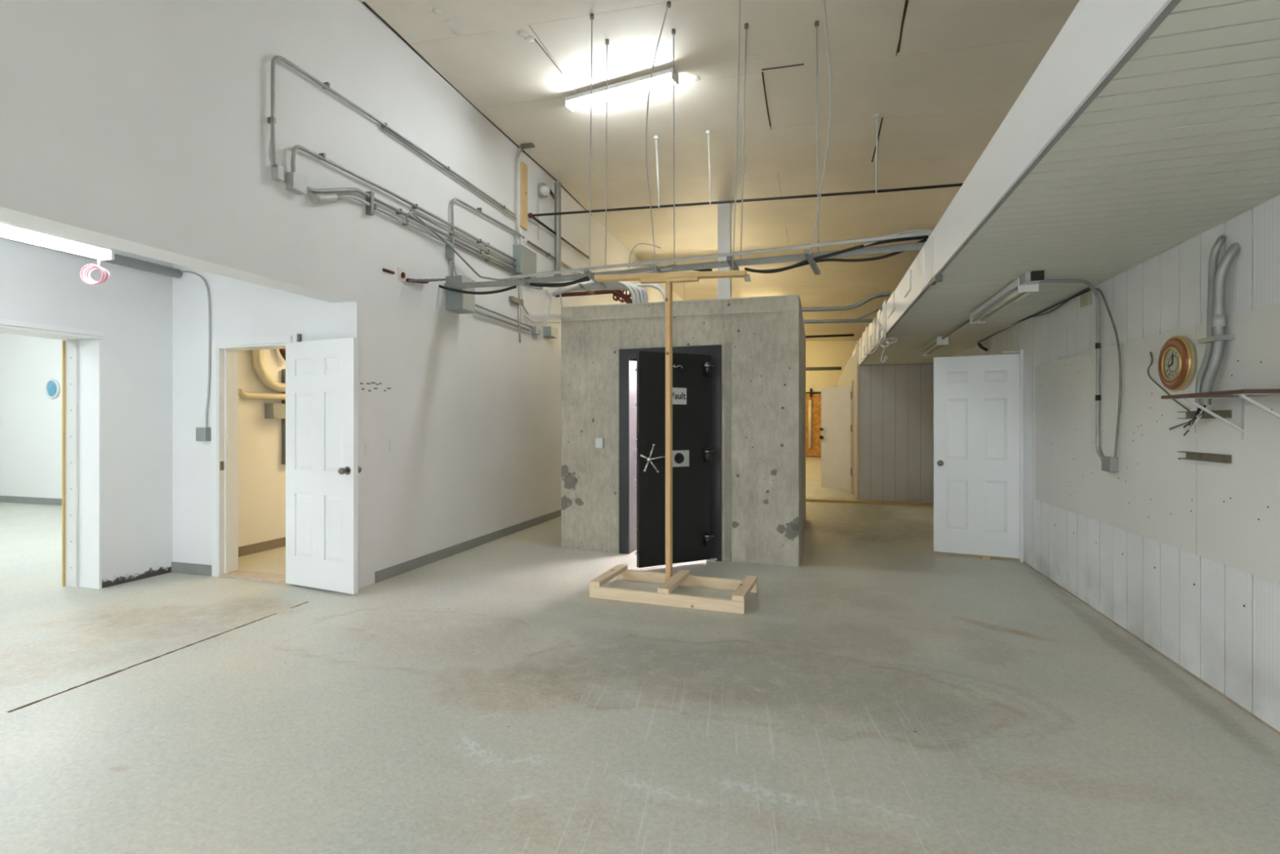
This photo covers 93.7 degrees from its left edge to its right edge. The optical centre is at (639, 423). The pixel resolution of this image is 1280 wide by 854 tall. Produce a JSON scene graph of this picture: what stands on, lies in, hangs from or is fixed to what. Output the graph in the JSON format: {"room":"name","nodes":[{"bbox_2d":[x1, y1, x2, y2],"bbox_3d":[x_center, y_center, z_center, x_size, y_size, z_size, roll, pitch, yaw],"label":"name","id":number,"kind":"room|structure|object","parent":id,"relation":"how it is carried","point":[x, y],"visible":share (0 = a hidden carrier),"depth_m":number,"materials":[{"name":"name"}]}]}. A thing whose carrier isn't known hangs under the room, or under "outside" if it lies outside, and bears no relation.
{"room":"empty industrial workshop","nodes":[
{"label":"empty industrial workshop","id":0,"kind":"room"},
{"bbox_2d":[0,333,63,498],"bbox_3d":[-9.088,-0.380,9.950,10.940,3.500,0.150,0,0,16],"label":"wall","id":1,"kind":"structure","parent":0,"point":[31,421],"depth_m":10.27,"materials":[{"name":"paint"}]},
{"bbox_2d":[0,495,62,505],"bbox_3d":[-9.112,1.315,9.870,10.940,0.110,0.015,0,0,16],"label":"baseboard","id":2,"kind":"structure","parent":1,"relation":"attached to","point":[40,500],"depth_m":10.24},
{"bbox_2d":[44,378,59,399],"bbox_3d":[-9.878,-0.579,10.083,0.334,0.334,0.038,0,0,16],"label":"wall clock","id":3,"kind":"object","parent":1,"relation":"attached to","point":[51,386],"visible":1,"depth_m":10.08,"materials":[{"name":"white plastic"}]},
{"bbox_2d":[0,220,114,284],"bbox_3d":[-3.639,-1.021,3.324,0.154,0.279,1.220,0,0,16],"label":"light","id":4,"kind":"object","parent":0,"point":[7,230],"depth_m":3.67,"materials":[{"name":"white plastic"}]},
{"bbox_2d":[0,238,285,587],"bbox_3d":[-4.934,-0.105,4.060,0.360,2.950,13.000,0,0,16],"label":"wall","id":5,"kind":"structure","parent":0,"point":[133,308],"depth_m":5.25,"materials":[{"name":"paint"}]},
{"bbox_2d":[0,318,103,588],"bbox_3d":[-4.889,0.305,4.221,0.405,2.130,1.735,0,0,16],"label":"door frame","id":6,"kind":"structure","parent":5,"relation":"attached to","point":[82,354],"depth_m":5.01,"materials":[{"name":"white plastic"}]},
{"bbox_2d":[0,236,182,278],"bbox_3d":[-4.663,-1.370,4.022,0.081,0.081,3.080,0,0,16],"label":"pipe","id":7,"kind":"object","parent":5,"relation":"attached to","point":[119,260],"visible":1,"depth_m":5.15,"materials":[{"name":"metal"}]},
{"bbox_2d":[238,537,285,556],"bbox_3d":[-3.602,1.320,7.921,0.012,0.100,4.640,0,0,16],"label":"baseboard","id":8,"kind":"structure","parent":5,"relation":"attached to","point":[244,550],"depth_m":6.41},
{"bbox_2d":[251,349,285,392],"bbox_3d":[-3.973,-0.610,6.473,0.099,0.533,0.459,0,0,16],"label":"pipe","id":9,"kind":"object","parent":5,"relation":"attached to","point":[260,369],"visible":0.89,"depth_m":6.33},
{"bbox_2d":[264,403,285,418],"bbox_3d":[-3.950,-0.133,6.548,0.120,0.162,0.222,0,0,16],"label":"box","id":10,"kind":"object","parent":5,"relation":"attached to","point":[272,411],"visible":0.79,"depth_m":6.46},
{"bbox_2d":[281,368,285,464],"bbox_3d":[-3.941,-0.073,6.704,0.050,1.053,0.102,0,0,16],"label":"strut","id":11,"kind":"object","parent":5,"relation":"attached to","point":[283,371],"visible":0.29,"depth_m":6.65,"materials":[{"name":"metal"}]},
{"bbox_2d":[238,388,285,399],"bbox_3d":[-4.000,-0.305,6.378,0.068,0.103,0.613,0,0,16],"label":"pipe","id":12,"kind":"object","parent":11,"relation":"attached to","point":[248,395],"visible":0.94,"depth_m":6.32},
{"bbox_2d":[172,263,356,564],"bbox_3d":[-3.300,-0.105,5.324,2.060,2.950,0.172,0,0,16],"label":"wall","id":13,"kind":"structure","parent":0,"point":[239,308],"depth_m":5.43,"materials":[{"name":"paint"}]},
{"bbox_2d":[171,561,211,576],"bbox_3d":[-4.073,1.323,5.458,0.500,0.095,0.012,0,0,16],"label":"baseboard","id":14,"kind":"structure","parent":13,"relation":"attached to","point":[178,567],"depth_m":5.45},
{"bbox_2d":[180,270,210,426],"bbox_3d":[-4.075,-0.681,5.449,0.455,1.448,0.016,0,0,16],"label":"cable","id":15,"kind":"object","parent":13,"relation":"attached to","point":[184,271],"visible":0.91,"depth_m":5.39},
{"bbox_2d":[195,426,210,440],"bbox_3d":[-3.923,0.098,5.391,0.115,0.123,0.055,0,0,16],"label":"switch box","id":16,"kind":"object","parent":13,"relation":"attached to","point":[202,433],"visible":1,"depth_m":5.37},
{"bbox_2d":[211,335,292,583],"bbox_3d":[-3.384,0.310,5.340,0.890,2.120,0.192,0,0,16],"label":"door frame","id":17,"kind":"structure","parent":13,"relation":"in","point":[224,352],"depth_m":5.38,"materials":[{"name":"wood"}]},
{"bbox_2d":[285,337,361,594],"bbox_3d":[-2.606,0.335,4.961,0.812,2.030,0.205,0,0,31],"label":"door","id":18,"kind":"structure","parent":17,"relation":"attached to","point":[322,468],"depth_m":4.89,"materials":[{"name":"wood"}]},
{"bbox_2d":[0,0,683,588],"bbox_3d":[-0.217,-1.130,12.574,0.256,5.000,32.000,0,0,16],"label":"wall","id":19,"kind":"structure","parent":0,"point":[141,127],"depth_m":4.83,"materials":[{"name":"white paint"}]},
{"bbox_2d":[271,164,284,182],"bbox_3d":[-2.529,-1.748,4.189,0.060,0.100,0.050,0,0,16],"label":"junction box","id":20,"kind":"object","parent":19,"relation":"attached to","point":[277,172],"visible":0.99,"depth_m":4.17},
{"bbox_2d":[285,171,306,195],"bbox_3d":[-2.481,-1.732,4.334,0.070,0.120,0.120,0,0,16],"label":"junction box","id":21,"kind":"object","parent":19,"relation":"attached to","point":[295,183],"visible":1,"depth_m":4.30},
{"bbox_2d":[309,192,337,203],"bbox_3d":[-2.409,-1.718,4.578,0.071,0.145,0.227,0,0,16],"label":"fitting","id":22,"kind":"object","parent":19,"relation":"attached to","point":[326,197],"visible":1,"depth_m":4.54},
{"bbox_2d":[365,191,373,215],"bbox_3d":[-2.276,-1.854,5.056,0.055,0.189,0.038,0,0,16],"label":"bracket","id":23,"kind":"object","parent":19,"relation":"attached to","point":[369,209],"visible":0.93,"depth_m":5.04,"materials":[{"name":"metal"}]},
{"bbox_2d":[267,55,515,216],"bbox_3d":[-2.057,-2.195,5.808,0.050,0.837,3.486,0,0,16],"label":"conduit","id":24,"kind":"object","parent":19,"relation":"attached to","point":[271,120],"visible":0.99,"depth_m":4.58,"materials":[{"name":"metal"}]},
{"bbox_2d":[337,194,452,244],"bbox_3d":[-2.168,-1.800,5.428,0.052,0.113,1.577,0,0,16],"label":"conduit","id":25,"kind":"object","parent":19,"relation":"attached to","point":[346,196],"visible":0.74,"depth_m":5.27,"materials":[{"name":"metal"}]},
{"bbox_2d":[290,145,515,261],"bbox_3d":[-2.010,-1.909,5.968,0.051,0.290,3.489,0,0,16],"label":"conduit","id":26,"kind":"object","parent":19,"relation":"attached to","point":[320,156],"visible":0.98,"depth_m":5.08,"materials":[{"name":"metal"}]},
{"bbox_2d":[306,186,516,271],"bbox_3d":[-2.003,-1.823,5.986,0.053,0.216,3.365,0,0,16],"label":"conduit","id":27,"kind":"object","parent":19,"relation":"attached to","point":[398,211],"visible":0.93,"depth_m":5.37,"materials":[{"name":"metal"}]},
{"bbox_2d":[405,278,445,283],"bbox_3d":[-2.009,-1.343,5.632,0.237,0.080,0.282,0,0,16],"label":"conduit","id":28,"kind":"object","parent":19,"relation":"attached to","point":[408,280],"visible":1,"depth_m":5.62,"materials":[{"name":"metal"}]},
{"bbox_2d":[445,243,453,259],"bbox_3d":[-1.951,-1.762,6.159,0.055,0.148,0.070,0,0,16],"label":"bracket","id":29,"kind":"object","parent":19,"relation":"attached to","point":[449,252],"visible":0.93,"depth_m":6.13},
{"bbox_2d":[382,126,517,219],"bbox_3d":[-1.883,-2.561,6.363,0.022,0.028,2.404,0,0,16],"label":"conduit","id":30,"kind":"object","parent":19,"relation":"attached to","point":[384,127],"visible":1,"depth_m":6.04,"materials":[{"name":"metal"}]},
{"bbox_2d":[445,275,475,314],"bbox_3d":[-1.860,-1.331,6.226,0.192,0.342,0.248,0,0,16],"label":"box","id":31,"kind":"object","parent":19,"relation":"attached to","point":[459,303],"visible":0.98,"depth_m":6.12,"materials":[{"name":"metal"}]},
{"bbox_2d":[409,209,515,266],"bbox_3d":[-1.838,-1.964,6.556,0.048,0.034,2.094,0,0,16],"label":"conduit","id":32,"kind":"object","parent":19,"relation":"attached to","point":[415,213],"visible":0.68,"depth_m":6.11,"materials":[{"name":"metal"}]},
{"bbox_2d":[374,509,560,582],"bbox_3d":[1.079,1.323,16.519,0.012,0.095,23.700,0,0,16],"label":"baseboard","id":33,"kind":"structure","parent":19,"relation":"attached to","point":[393,571],"depth_m":6.29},
{"bbox_2d":[453,234,515,267],"bbox_3d":[-1.741,-1.949,6.886,0.048,0.034,1.406,0,0,16],"label":"conduit","id":34,"kind":"object","parent":19,"relation":"attached to","point":[455,236],"visible":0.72,"depth_m":6.79,"materials":[{"name":"metal"}]},
{"bbox_2d":[453,241,518,275],"bbox_3d":[-1.740,-1.875,6.886,0.049,0.036,1.406,0,0,16],"label":"conduit","id":35,"kind":"object","parent":19,"relation":"attached to","point":[486,259],"visible":0.88,"depth_m":6.82,"materials":[{"name":"metal"}]},
{"bbox_2d":[448,198,524,275],"bbox_3d":[-1.724,-1.951,6.937,0.051,0.903,1.599,0,0,16],"label":"conduit","id":36,"kind":"object","parent":19,"relation":"attached to","point":[477,210],"visible":0.94,"depth_m":6.30,"materials":[{"name":"metal"}]},
{"bbox_2d":[475,310,530,331],"bbox_3d":[-1.629,-1.223,7.226,0.026,0.044,1.304,0,0,16],"label":"conduit","id":37,"kind":"object","parent":19,"relation":"attached to","point":[476,311],"visible":0.88,"depth_m":7.13,"materials":[{"name":"metal"}]},
{"bbox_2d":[475,303,533,328],"bbox_3d":[-1.619,-1.285,7.259,0.024,0.060,1.373,0,0,16],"label":"conduit","id":38,"kind":"object","parent":19,"relation":"attached to","point":[477,305],"visible":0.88,"depth_m":7.16,"materials":[{"name":"metal"}]},
{"bbox_2d":[508,295,523,305],"bbox_3d":[-1.551,-1.537,7.525,0.050,0.060,0.291,0,0,16],"label":"bracket","id":39,"kind":"object","parent":19,"relation":"attached to","point":[512,299],"visible":0.93,"depth_m":7.47,"materials":[{"name":"metal"}]},
{"bbox_2d":[515,146,521,244],"bbox_3d":[-1.519,-2.863,7.599,0.022,1.537,0.231,0,0,16],"label":"conduit","id":40,"kind":"object","parent":19,"relation":"attached to","point":[519,148],"visible":0.92,"depth_m":7.50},
{"bbox_2d":[518,278,521,342],"bbox_3d":[-1.519,-1.446,7.599,0.026,0.848,0.065,0,0,16],"label":"conduit","id":41,"kind":"object","parent":19,"relation":"attached to","point":[520,286],"visible":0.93,"depth_m":7.58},
{"bbox_2d":[520,161,527,230],"bbox_3d":[-1.498,-2.931,7.741,0.030,0.830,0.154,0,0,16],"label":"plank","id":42,"kind":"object","parent":19,"relation":"attached to","point":[523,167],"visible":1,"depth_m":7.70,"materials":[{"name":"brown wood"}]},
{"bbox_2d":[512,244,536,279],"bbox_3d":[-1.472,-2.054,7.687,0.110,0.352,0.443,0,0,16],"label":"junction box","id":43,"kind":"object","parent":19,"relation":"attached to","point":[525,263],"visible":0.73,"depth_m":7.55,"materials":[{"name":"metal"}]},
{"bbox_2d":[542,326,557,337],"bbox_3d":[-1.254,-1.274,8.410,0.120,0.130,0.220,0,0,16],"label":"junction box","id":44,"kind":"object","parent":19,"relation":"attached to","point":[548,331],"visible":1,"depth_m":8.32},
{"bbox_2d":[527,240,580,274],"bbox_3d":[-1.164,-2.366,8.834,0.053,0.044,2.135,0,0,16],"label":"conduit","id":45,"kind":"object","parent":19,"relation":"attached to","point":[528,242],"visible":0.72,"depth_m":8.40,"materials":[{"name":"metal"}]},
{"bbox_2d":[554,182,560,275],"bbox_3d":[-1.192,-2.779,8.692,0.080,1.403,0.060,0,0,16],"label":"channel","id":46,"kind":"object","parent":19,"relation":"attached to","point":[555,184],"visible":0.43,"depth_m":8.67,"materials":[{"name":"metal"}]},
{"bbox_2d":[404,211,556,280],"bbox_3d":[-1.637,-1.899,7.056,0.022,0.577,3.400,0,0,16],"label":"conduit","id":47,"kind":"object","parent":46,"relation":"attached to","point":[410,212],"visible":0.98,"depth_m":6.17,"materials":[{"name":"metal"}]},
{"bbox_2d":[555,289,632,303],"bbox_3d":[-0.647,-1.808,8.531,1.195,0.297,0.082,0,0,16],"label":"valves","id":48,"kind":"object","parent":19,"relation":"attached to","point":[626,298],"visible":0.75,"depth_m":8.44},
{"bbox_2d":[805,366,841,370],"bbox_3d":[3.667,-1.558,17.685,4.308,0.133,0.100,0,0,16],"label":"pipe","id":49,"kind":"object","parent":19,"relation":"attached to","point":[820,368],"visible":0.34,"depth_m":17.18,"materials":[{"name":"metal"}]},
{"bbox_2d":[805,333,853,337],"bbox_3d":[1.971,-1.674,11.929,4.307,0.058,0.044,0,0,16],"label":"pipe","id":50,"kind":"object","parent":19,"relation":"attached to","point":[842,335],"visible":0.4,"depth_m":11.43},
{"bbox_2d":[801,291,889,311],"bbox_3d":[1.040,-1.643,8.659,4.763,0.224,0.060,0,0,16],"label":"pipe","id":51,"kind":"object","parent":19,"relation":"attached to","point":[865,300],"visible":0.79,"depth_m":8.12,"materials":[{"name":"metal"}]},
{"bbox_2d":[0,457,1279,853],"bbox_3d":[-1.743,1.370,13.545,23.000,0.004,35.000,0,0,16],"label":"floor","id":52,"kind":"structure","parent":0,"point":[883,691],"depth_m":2.85,"materials":[{"name":"paint"}]},
{"bbox_2d":[589,270,757,613],"bbox_3d":[0.213,0.050,4.828,1.358,2.640,0.613,0,0,20],"label":"wooden stand","id":53,"kind":"object","parent":52,"relation":"on","point":[669,580],"visible":1,"depth_m":4.93,"materials":[{"name":"brown wood"}]},
{"bbox_2d":[560,294,805,568],"bbox_3d":[0.669,0.046,7.301,2.539,2.648,3.915,0,0,16],"label":"vault","id":54,"kind":"object","parent":52,"relation":"on","point":[739,364],"visible":0.93,"depth_m":5.94,"materials":[{"name":"grey concrete"}]},
{"bbox_2d":[551,280,636,302],"bbox_3d":[-0.520,-1.430,6.917,0.996,0.496,0.123,0,0,-2],"label":"conduit","id":55,"kind":"object","parent":54,"relation":"on","point":[625,285],"visible":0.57,"depth_m":6.89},
{"bbox_2d":[553,281,640,302],"bbox_3d":[-0.486,-1.421,6.965,1.020,0.479,0.121,0,0,-1],"label":"conduit","id":56,"kind":"object","parent":54,"relation":"on","point":[636,291],"visible":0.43,"depth_m":6.95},
{"bbox_2d":[595,437,604,448],"bbox_3d":[-0.428,0.209,6.404,0.084,0.106,0.050,0,0,20],"label":"switch box","id":57,"kind":"object","parent":54,"relation":"attached to","point":[599,442],"visible":1,"depth_m":6.38,"materials":[{"name":"white plastic"}]},
{"bbox_2d":[556,284,644,302],"bbox_3d":[-0.451,-1.413,7.014,1.044,0.462,0.119,0,0,-1],"label":"conduit","id":58,"kind":"object","parent":54,"relation":"on","point":[640,291],"visible":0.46,"depth_m":7.01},
{"bbox_2d":[559,286,648,302],"bbox_3d":[-0.416,-1.405,7.062,1.069,0.445,0.117,0,0,0],"label":"conduit","id":59,"kind":"object","parent":54,"relation":"on","point":[644,291],"visible":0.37,"depth_m":7.06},
{"bbox_2d":[633,283,665,301],"bbox_3d":[0.114,-1.565,7.889,0.561,0.586,0.060,0,0,16],"label":"pipe","id":60,"kind":"object","parent":54,"relation":"on","point":[659,287],"visible":0.41,"depth_m":7.84,"materials":[{"name":"plastic"}]},
{"bbox_2d":[715,203,733,298],"bbox_3d":[1.323,-1.019,9.373,0.240,4.778,0.250,0,0,16],"label":"support column","id":61,"kind":"structure","parent":52,"relation":"on","point":[724,210],"depth_m":9.28,"materials":[{"name":"white metal"}]},
{"bbox_2d":[360,0,1079,341],"bbox_3d":[2.584,-3.505,11.749,6.196,0.452,32.400,0,0,16],"label":"ceiling","id":62,"kind":"structure","parent":0,"point":[942,77],"depth_m":6.36,"materials":[{"name":"paint"}]},
{"bbox_2d":[556,180,559,275],"bbox_3d":[-1.175,-2.738,8.555,0.033,1.437,0.033,0,0,39],"label":"conduit","id":63,"kind":"object","parent":62,"relation":"attached to","point":[557,181],"visible":0.85,"depth_m":8.54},
{"bbox_2d":[564,67,679,112],"bbox_3d":[-0.209,-3.353,6.059,1.267,0.149,0.130,0,0,29],"label":"ceiling light","id":64,"kind":"object","parent":62,"relation":"attached to","point":[637,85],"visible":1,"depth_m":6.01,"materials":[{"name":"white plastic"}]},
{"bbox_2d":[653,135,660,208],"bbox_3d":[0.214,-3.025,7.261,0.060,0.817,0.212,0,0,16],"label":"rod","id":65,"kind":"object","parent":62,"relation":"hanging from","point":[655,137],"visible":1,"depth_m":7.24,"materials":[{"name":"white metal"}]},
{"bbox_2d":[528,182,963,259],"bbox_3d":[1.476,-2.630,8.044,5.515,0.226,2.133,0,0,16],"label":"pipe","id":66,"kind":"object","parent":65,"relation":"hanging from","point":[531,215],"visible":0.9,"depth_m":7.09,"materials":[{"name":"metal"}]},
{"bbox_2d":[444,0,932,289],"bbox_3d":[0.000,-2.468,5.147,4.566,2.463,0.926,0,0,16],"label":"cable tray","id":67,"kind":"object","parent":62,"relation":"hanging from","point":[730,262],"visible":0.98,"depth_m":5.03,"materials":[{"name":"metal"}]},
{"bbox_2d":[439,284,516,294],"bbox_3d":[-1.677,-1.357,5.936,1.006,0.181,0.028,0,0,16],"label":"cable","id":68,"kind":"object","parent":67,"relation":"hanging from","point":[440,286],"visible":0.85,"depth_m":5.90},
{"bbox_2d":[529,275,588,286],"bbox_3d":[-0.734,-1.276,5.429,0.571,0.073,0.030,0,0,16],"label":"cable","id":69,"kind":"object","parent":67,"relation":"hanging from","point":[584,278],"visible":1,"depth_m":5.42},
{"bbox_2d":[744,235,928,272],"bbox_3d":[1.543,-1.345,4.810,1.400,0.202,0.026,0,0,16],"label":"cable","id":70,"kind":"object","parent":67,"relation":"attached to","point":[926,237],"visible":0.95,"depth_m":4.79,"materials":[{"name":"rubber"}]},
{"bbox_2d":[760,239,927,273],"bbox_3d":[1.593,-1.358,4.899,1.373,0.193,0.024,0,0,16],"label":"cable","id":71,"kind":"object","parent":67,"relation":"attached to","point":[922,240],"visible":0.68,"depth_m":4.85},
{"bbox_2d":[863,229,933,246],"bbox_3d":[1.913,-1.377,4.440,0.487,0.096,0.024,0,0,16],"label":"pipe","id":72,"kind":"object","parent":67,"relation":"attached to","point":[869,242],"visible":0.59,"depth_m":4.42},
{"bbox_2d":[706,130,711,205],"bbox_3d":[0.821,-3.001,7.083,0.060,0.814,0.212,0,0,16],"label":"rod","id":73,"kind":"object","parent":62,"relation":"hanging from","point":[708,132],"visible":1,"depth_m":7.07,"materials":[{"name":"white metal"}]},
{"bbox_2d":[874,113,879,194],"bbox_3d":[2.589,-2.932,6.562,0.060,0.804,0.212,0,0,16],"label":"rod","id":74,"kind":"object","parent":62,"relation":"hanging from","point":[877,116],"visible":1,"depth_m":6.54,"materials":[{"name":"white metal"}]},
{"bbox_2d":[805,341,862,457],"bbox_3d":[6.493,-1.130,24.749,5.746,5.000,0.150,0,0,16],"label":"wall","id":75,"kind":"structure","parent":0,"point":[833,353],"depth_m":24.35,"materials":[{"name":"paint"}]},
{"bbox_2d":[807,341,853,457],"bbox_3d":[6.990,-1.055,24.518,6.770,4.850,0.012,0,0,16],"label":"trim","id":76,"kind":"structure","parent":75,"relation":"attached to","point":[807,341],"depth_m":24.48,"materials":[{"name":"paint"}]},
{"bbox_2d":[835,342,933,502],"bbox_3d":[6.783,-0.020,18.372,1.284,2.780,16.920,0,0,16],"label":"wall partition","id":77,"kind":"structure","parent":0,"point":[893,404],"depth_m":10.29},
{"bbox_2d":[805,388,821,456],"bbox_3d":[6.976,-0.049,24.341,3.153,2.738,0.180,0,0,16],"label":"sliding door","id":78,"kind":"structure","parent":77,"relation":"in","point":[813,402],"depth_m":24.36,"materials":[{"name":"brown wood"}]},
{"bbox_2d":[818,380,853,493],"bbox_3d":[3.976,0.270,12.059,0.160,2.200,0.946,0,0,-26],"label":"door","id":79,"kind":"structure","parent":77,"relation":"in","point":[837,402],"depth_m":12.11,"materials":[{"name":"wood"}]},
{"bbox_2d":[803,318,876,323],"bbox_3d":[2.170,-1.406,8.326,2.127,0.115,0.052,0,0,16],"label":"pipe","id":80,"kind":"object","parent":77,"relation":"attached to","point":[868,320],"visible":0.39,"depth_m":8.15,"materials":[{"name":"metal"}]},
{"bbox_2d":[805,497,933,505],"bbox_3d":[3.621,1.353,10.437,2.846,0.035,0.110,0,0,16],"label":"sill","id":81,"kind":"structure","parent":77,"relation":"attached to","point":[806,499],"depth_m":10.30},
{"bbox_2d":[865,324,897,363],"bbox_3d":[2.660,-0.871,6.617,0.352,0.426,0.211,0,0,16],"label":"cord tangle","id":82,"kind":"object","parent":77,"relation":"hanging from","point":[884,338],"visible":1,"depth_m":6.58,"materials":[{"name":"white plastic"}]},
{"bbox_2d":[852,0,1181,365],"bbox_3d":[1.964,-1.221,3.905,0.045,0.437,16.604,0,0,16],"label":"beam","id":83,"kind":"structure","parent":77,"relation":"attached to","point":[1099,37],"depth_m":2.25,"materials":[{"name":"paint"}]},
{"bbox_2d":[862,0,1279,364],"bbox_3d":[2.297,-1.132,3.024,1.234,0.251,15.100,0,0,16],"label":"ceiling","id":84,"kind":"structure","parent":0,"point":[1183,141],"depth_m":2.44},
{"bbox_2d":[920,336,948,355],"bbox_3d":[3.651,-0.952,7.473,0.120,0.100,1.200,0,0,16],"label":"soffit light","id":85,"kind":"object","parent":84,"relation":"attached to","point":[932,346],"visible":0.94,"depth_m":7.28,"materials":[{"name":"white metal"}]},
{"bbox_2d":[929,274,942,285],"bbox_3d":[2.049,-0.984,4.150,0.045,0.044,0.190,0,0,16],"label":"clip","id":86,"kind":"object","parent":84,"relation":"attached to","point":[936,278],"visible":1,"depth_m":4.06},
{"bbox_2d":[969,277,1038,324],"bbox_3d":[2.853,-0.952,4.763,0.120,0.100,1.370,0,0,16],"label":"soffit light","id":87,"kind":"object","parent":84,"relation":"attached to","point":[979,315],"visible":0.84,"depth_m":4.62,"materials":[{"name":"white metal"}]},
{"bbox_2d":[1013,271,1042,289],"bbox_3d":[2.656,-0.977,4.112,0.100,0.059,0.260,0,0,16],"label":"ceiling box","id":88,"kind":"object","parent":84,"relation":"attached to","point":[1024,279],"visible":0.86,"depth_m":4.04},
{"bbox_2d":[1031,270,1044,280],"bbox_3d":[2.629,-0.977,3.969,0.070,0.059,0.030,0,0,16],"label":"junction box","id":89,"kind":"object","parent":88,"relation":"attached to","point":[1035,275],"visible":1,"depth_m":3.96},
{"bbox_2d":[952,0,1279,731],"bbox_3d":[5.333,-1.130,10.939,0.165,5.000,32.000,0,0,16],"label":"wall","id":90,"kind":"structure","parent":0,"point":[1183,555],"depth_m":3.48,"materials":[{"name":"paint"}]},
{"bbox_2d":[933,349,1023,562],"bbox_3d":[3.452,0.320,6.160,0.791,2.100,0.207,0,0,22],"label":"door","id":91,"kind":"structure","parent":90,"relation":"in","point":[979,400],"depth_m":6.11,"materials":[{"name":"wood"}]},
{"bbox_2d":[977,288,1090,342],"bbox_3d":[3.743,-0.997,5.923,0.012,0.049,3.190,0,0,16],"label":"cable","id":92,"kind":"object","parent":90,"relation":"attached to","point":[1088,290],"visible":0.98,"depth_m":5.15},
{"bbox_2d":[999,287,1090,332],"bbox_3d":[3.740,-0.997,5.880,0.016,0.090,3.132,0,0,16],"label":"cable","id":93,"kind":"object","parent":90,"relation":"attached to","point":[1087,288],"visible":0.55,"depth_m":5.00,"materials":[{"name":"rubber"}]},
{"bbox_2d":[1038,279,1103,458],"bbox_3d":[2.986,-0.363,4.166,0.614,1.251,0.134,0,0,-11],"label":"conduit","id":94,"kind":"object","parent":90,"relation":"attached to","point":[1098,344],"visible":0.88,"depth_m":4.26,"materials":[{"name":"metal"}]},
{"bbox_2d":[1080,288,1092,307],"bbox_3d":[3.349,-0.941,4.504,0.028,0.116,0.138,0,0,16],"label":"wood block","id":95,"kind":"object","parent":90,"relation":"attached to","point":[1086,299],"visible":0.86,"depth_m":4.47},
{"bbox_2d":[1095,287,1121,457],"bbox_3d":[3.230,-0.380,4.165,0.024,1.221,0.425,0,0,16],"label":"cable","id":96,"kind":"object","parent":90,"relation":"attached to","point":[1097,289],"visible":0.91,"depth_m":3.99,"materials":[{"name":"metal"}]},
{"bbox_2d":[1101,456,1118,471],"bbox_3d":[3.211,0.279,4.102,0.044,0.096,0.138,0,0,16],"label":"outlet box","id":97,"kind":"object","parent":90,"relation":"attached to","point":[1108,464],"visible":1,"depth_m":4.05,"materials":[{"name":"metal"}]},
{"bbox_2d":[1023,561,1279,734],"bbox_3d":[2.982,1.364,3.208,0.004,0.012,5.640,0,0,16],"label":"trim","id":98,"kind":"structure","parent":90,"relation":"attached to","point":[1061,587],"depth_m":3.42,"materials":[{"name":"wood"}]},
{"bbox_2d":[1146,351,1189,411],"bbox_3d":[3.034,-0.249,3.453,0.008,0.366,0.423,0,0,16],"label":"loose wire","id":99,"kind":"object","parent":90,"relation":"attached to","point":[1150,353],"visible":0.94,"depth_m":3.56,"materials":[{"name":"metal"}]},
{"bbox_2d":[1158,336,1197,391],"bbox_3d":[2.984,-0.332,3.343,0.051,0.307,0.307,0,0,16],"label":"wall clock","id":100,"kind":"object","parent":90,"relation":"attached to","point":[1178,358],"visible":1,"depth_m":3.30,"materials":[{"name":"wood"}]},
{"bbox_2d":[1164,348,1179,378],"bbox_3d":[2.991,-0.332,3.341,0.037,0.171,0.171,0,0,16],"label":"clock face","id":101,"kind":"object","parent":100,"relation":"on","point":[1171,355],"depth_m":3.35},
{"bbox_2d":[1177,451,1231,462],"bbox_3d":[2.930,0.174,3.123,0.030,0.040,0.399,0,0,16],"label":"channel","id":102,"kind":"object","parent":90,"relation":"attached to","point":[1220,458],"visible":1,"depth_m":3.09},
{"bbox_2d":[1177,409,1231,418],"bbox_3d":[2.930,-0.046,3.123,0.030,0.040,0.399,0,0,16],"label":"channel","id":103,"kind":"object","parent":90,"relation":"attached to","point":[1223,413],"visible":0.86,"depth_m":3.06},
{"bbox_2d":[1195,235,1226,403],"bbox_3d":[2.885,-0.524,3.044,0.080,0.841,0.140,0,0,-19],"label":"conduit","id":104,"kind":"object","parent":90,"relation":"attached to","point":[1214,255],"visible":0.62,"depth_m":3.01,"materials":[{"name":"metal"}]},
{"bbox_2d":[1197,334,1234,343],"bbox_3d":[2.865,-0.418,2.987,0.076,0.024,0.140,0,0,16],"label":"strap","id":105,"kind":"object","parent":90,"relation":"attached to","point":[1222,337],"visible":0.93,"depth_m":2.93,"materials":[{"name":"metal"}]},
{"bbox_2d":[1200,242,1239,404],"bbox_3d":[2.856,-0.485,2.967,0.083,0.785,0.171,0,0,-14],"label":"conduit","id":106,"kind":"object","parent":90,"relation":"attached to","point":[1218,302],"visible":0.96,"depth_m":2.95,"materials":[{"name":"metal"}]},
{"bbox_2d":[1168,404,1205,435],"bbox_3d":[2.885,-0.018,3.149,0.050,0.168,0.285,0,0,16],"label":"wire bundle","id":107,"kind":"object","parent":106,"relation":"attached to","point":[1200,412],"visible":0.83,"depth_m":3.09,"materials":[{"name":"white plastic"}]},
{"bbox_2d":[1160,388,1279,439],"bbox_3d":[2.690,-0.032,2.721,0.263,0.216,0.620,0,0,16],"label":"wall shelf","id":108,"kind":"object","parent":90,"relation":"attached to","point":[1243,394],"visible":1,"depth_m":2.74,"materials":[{"name":"metal"}]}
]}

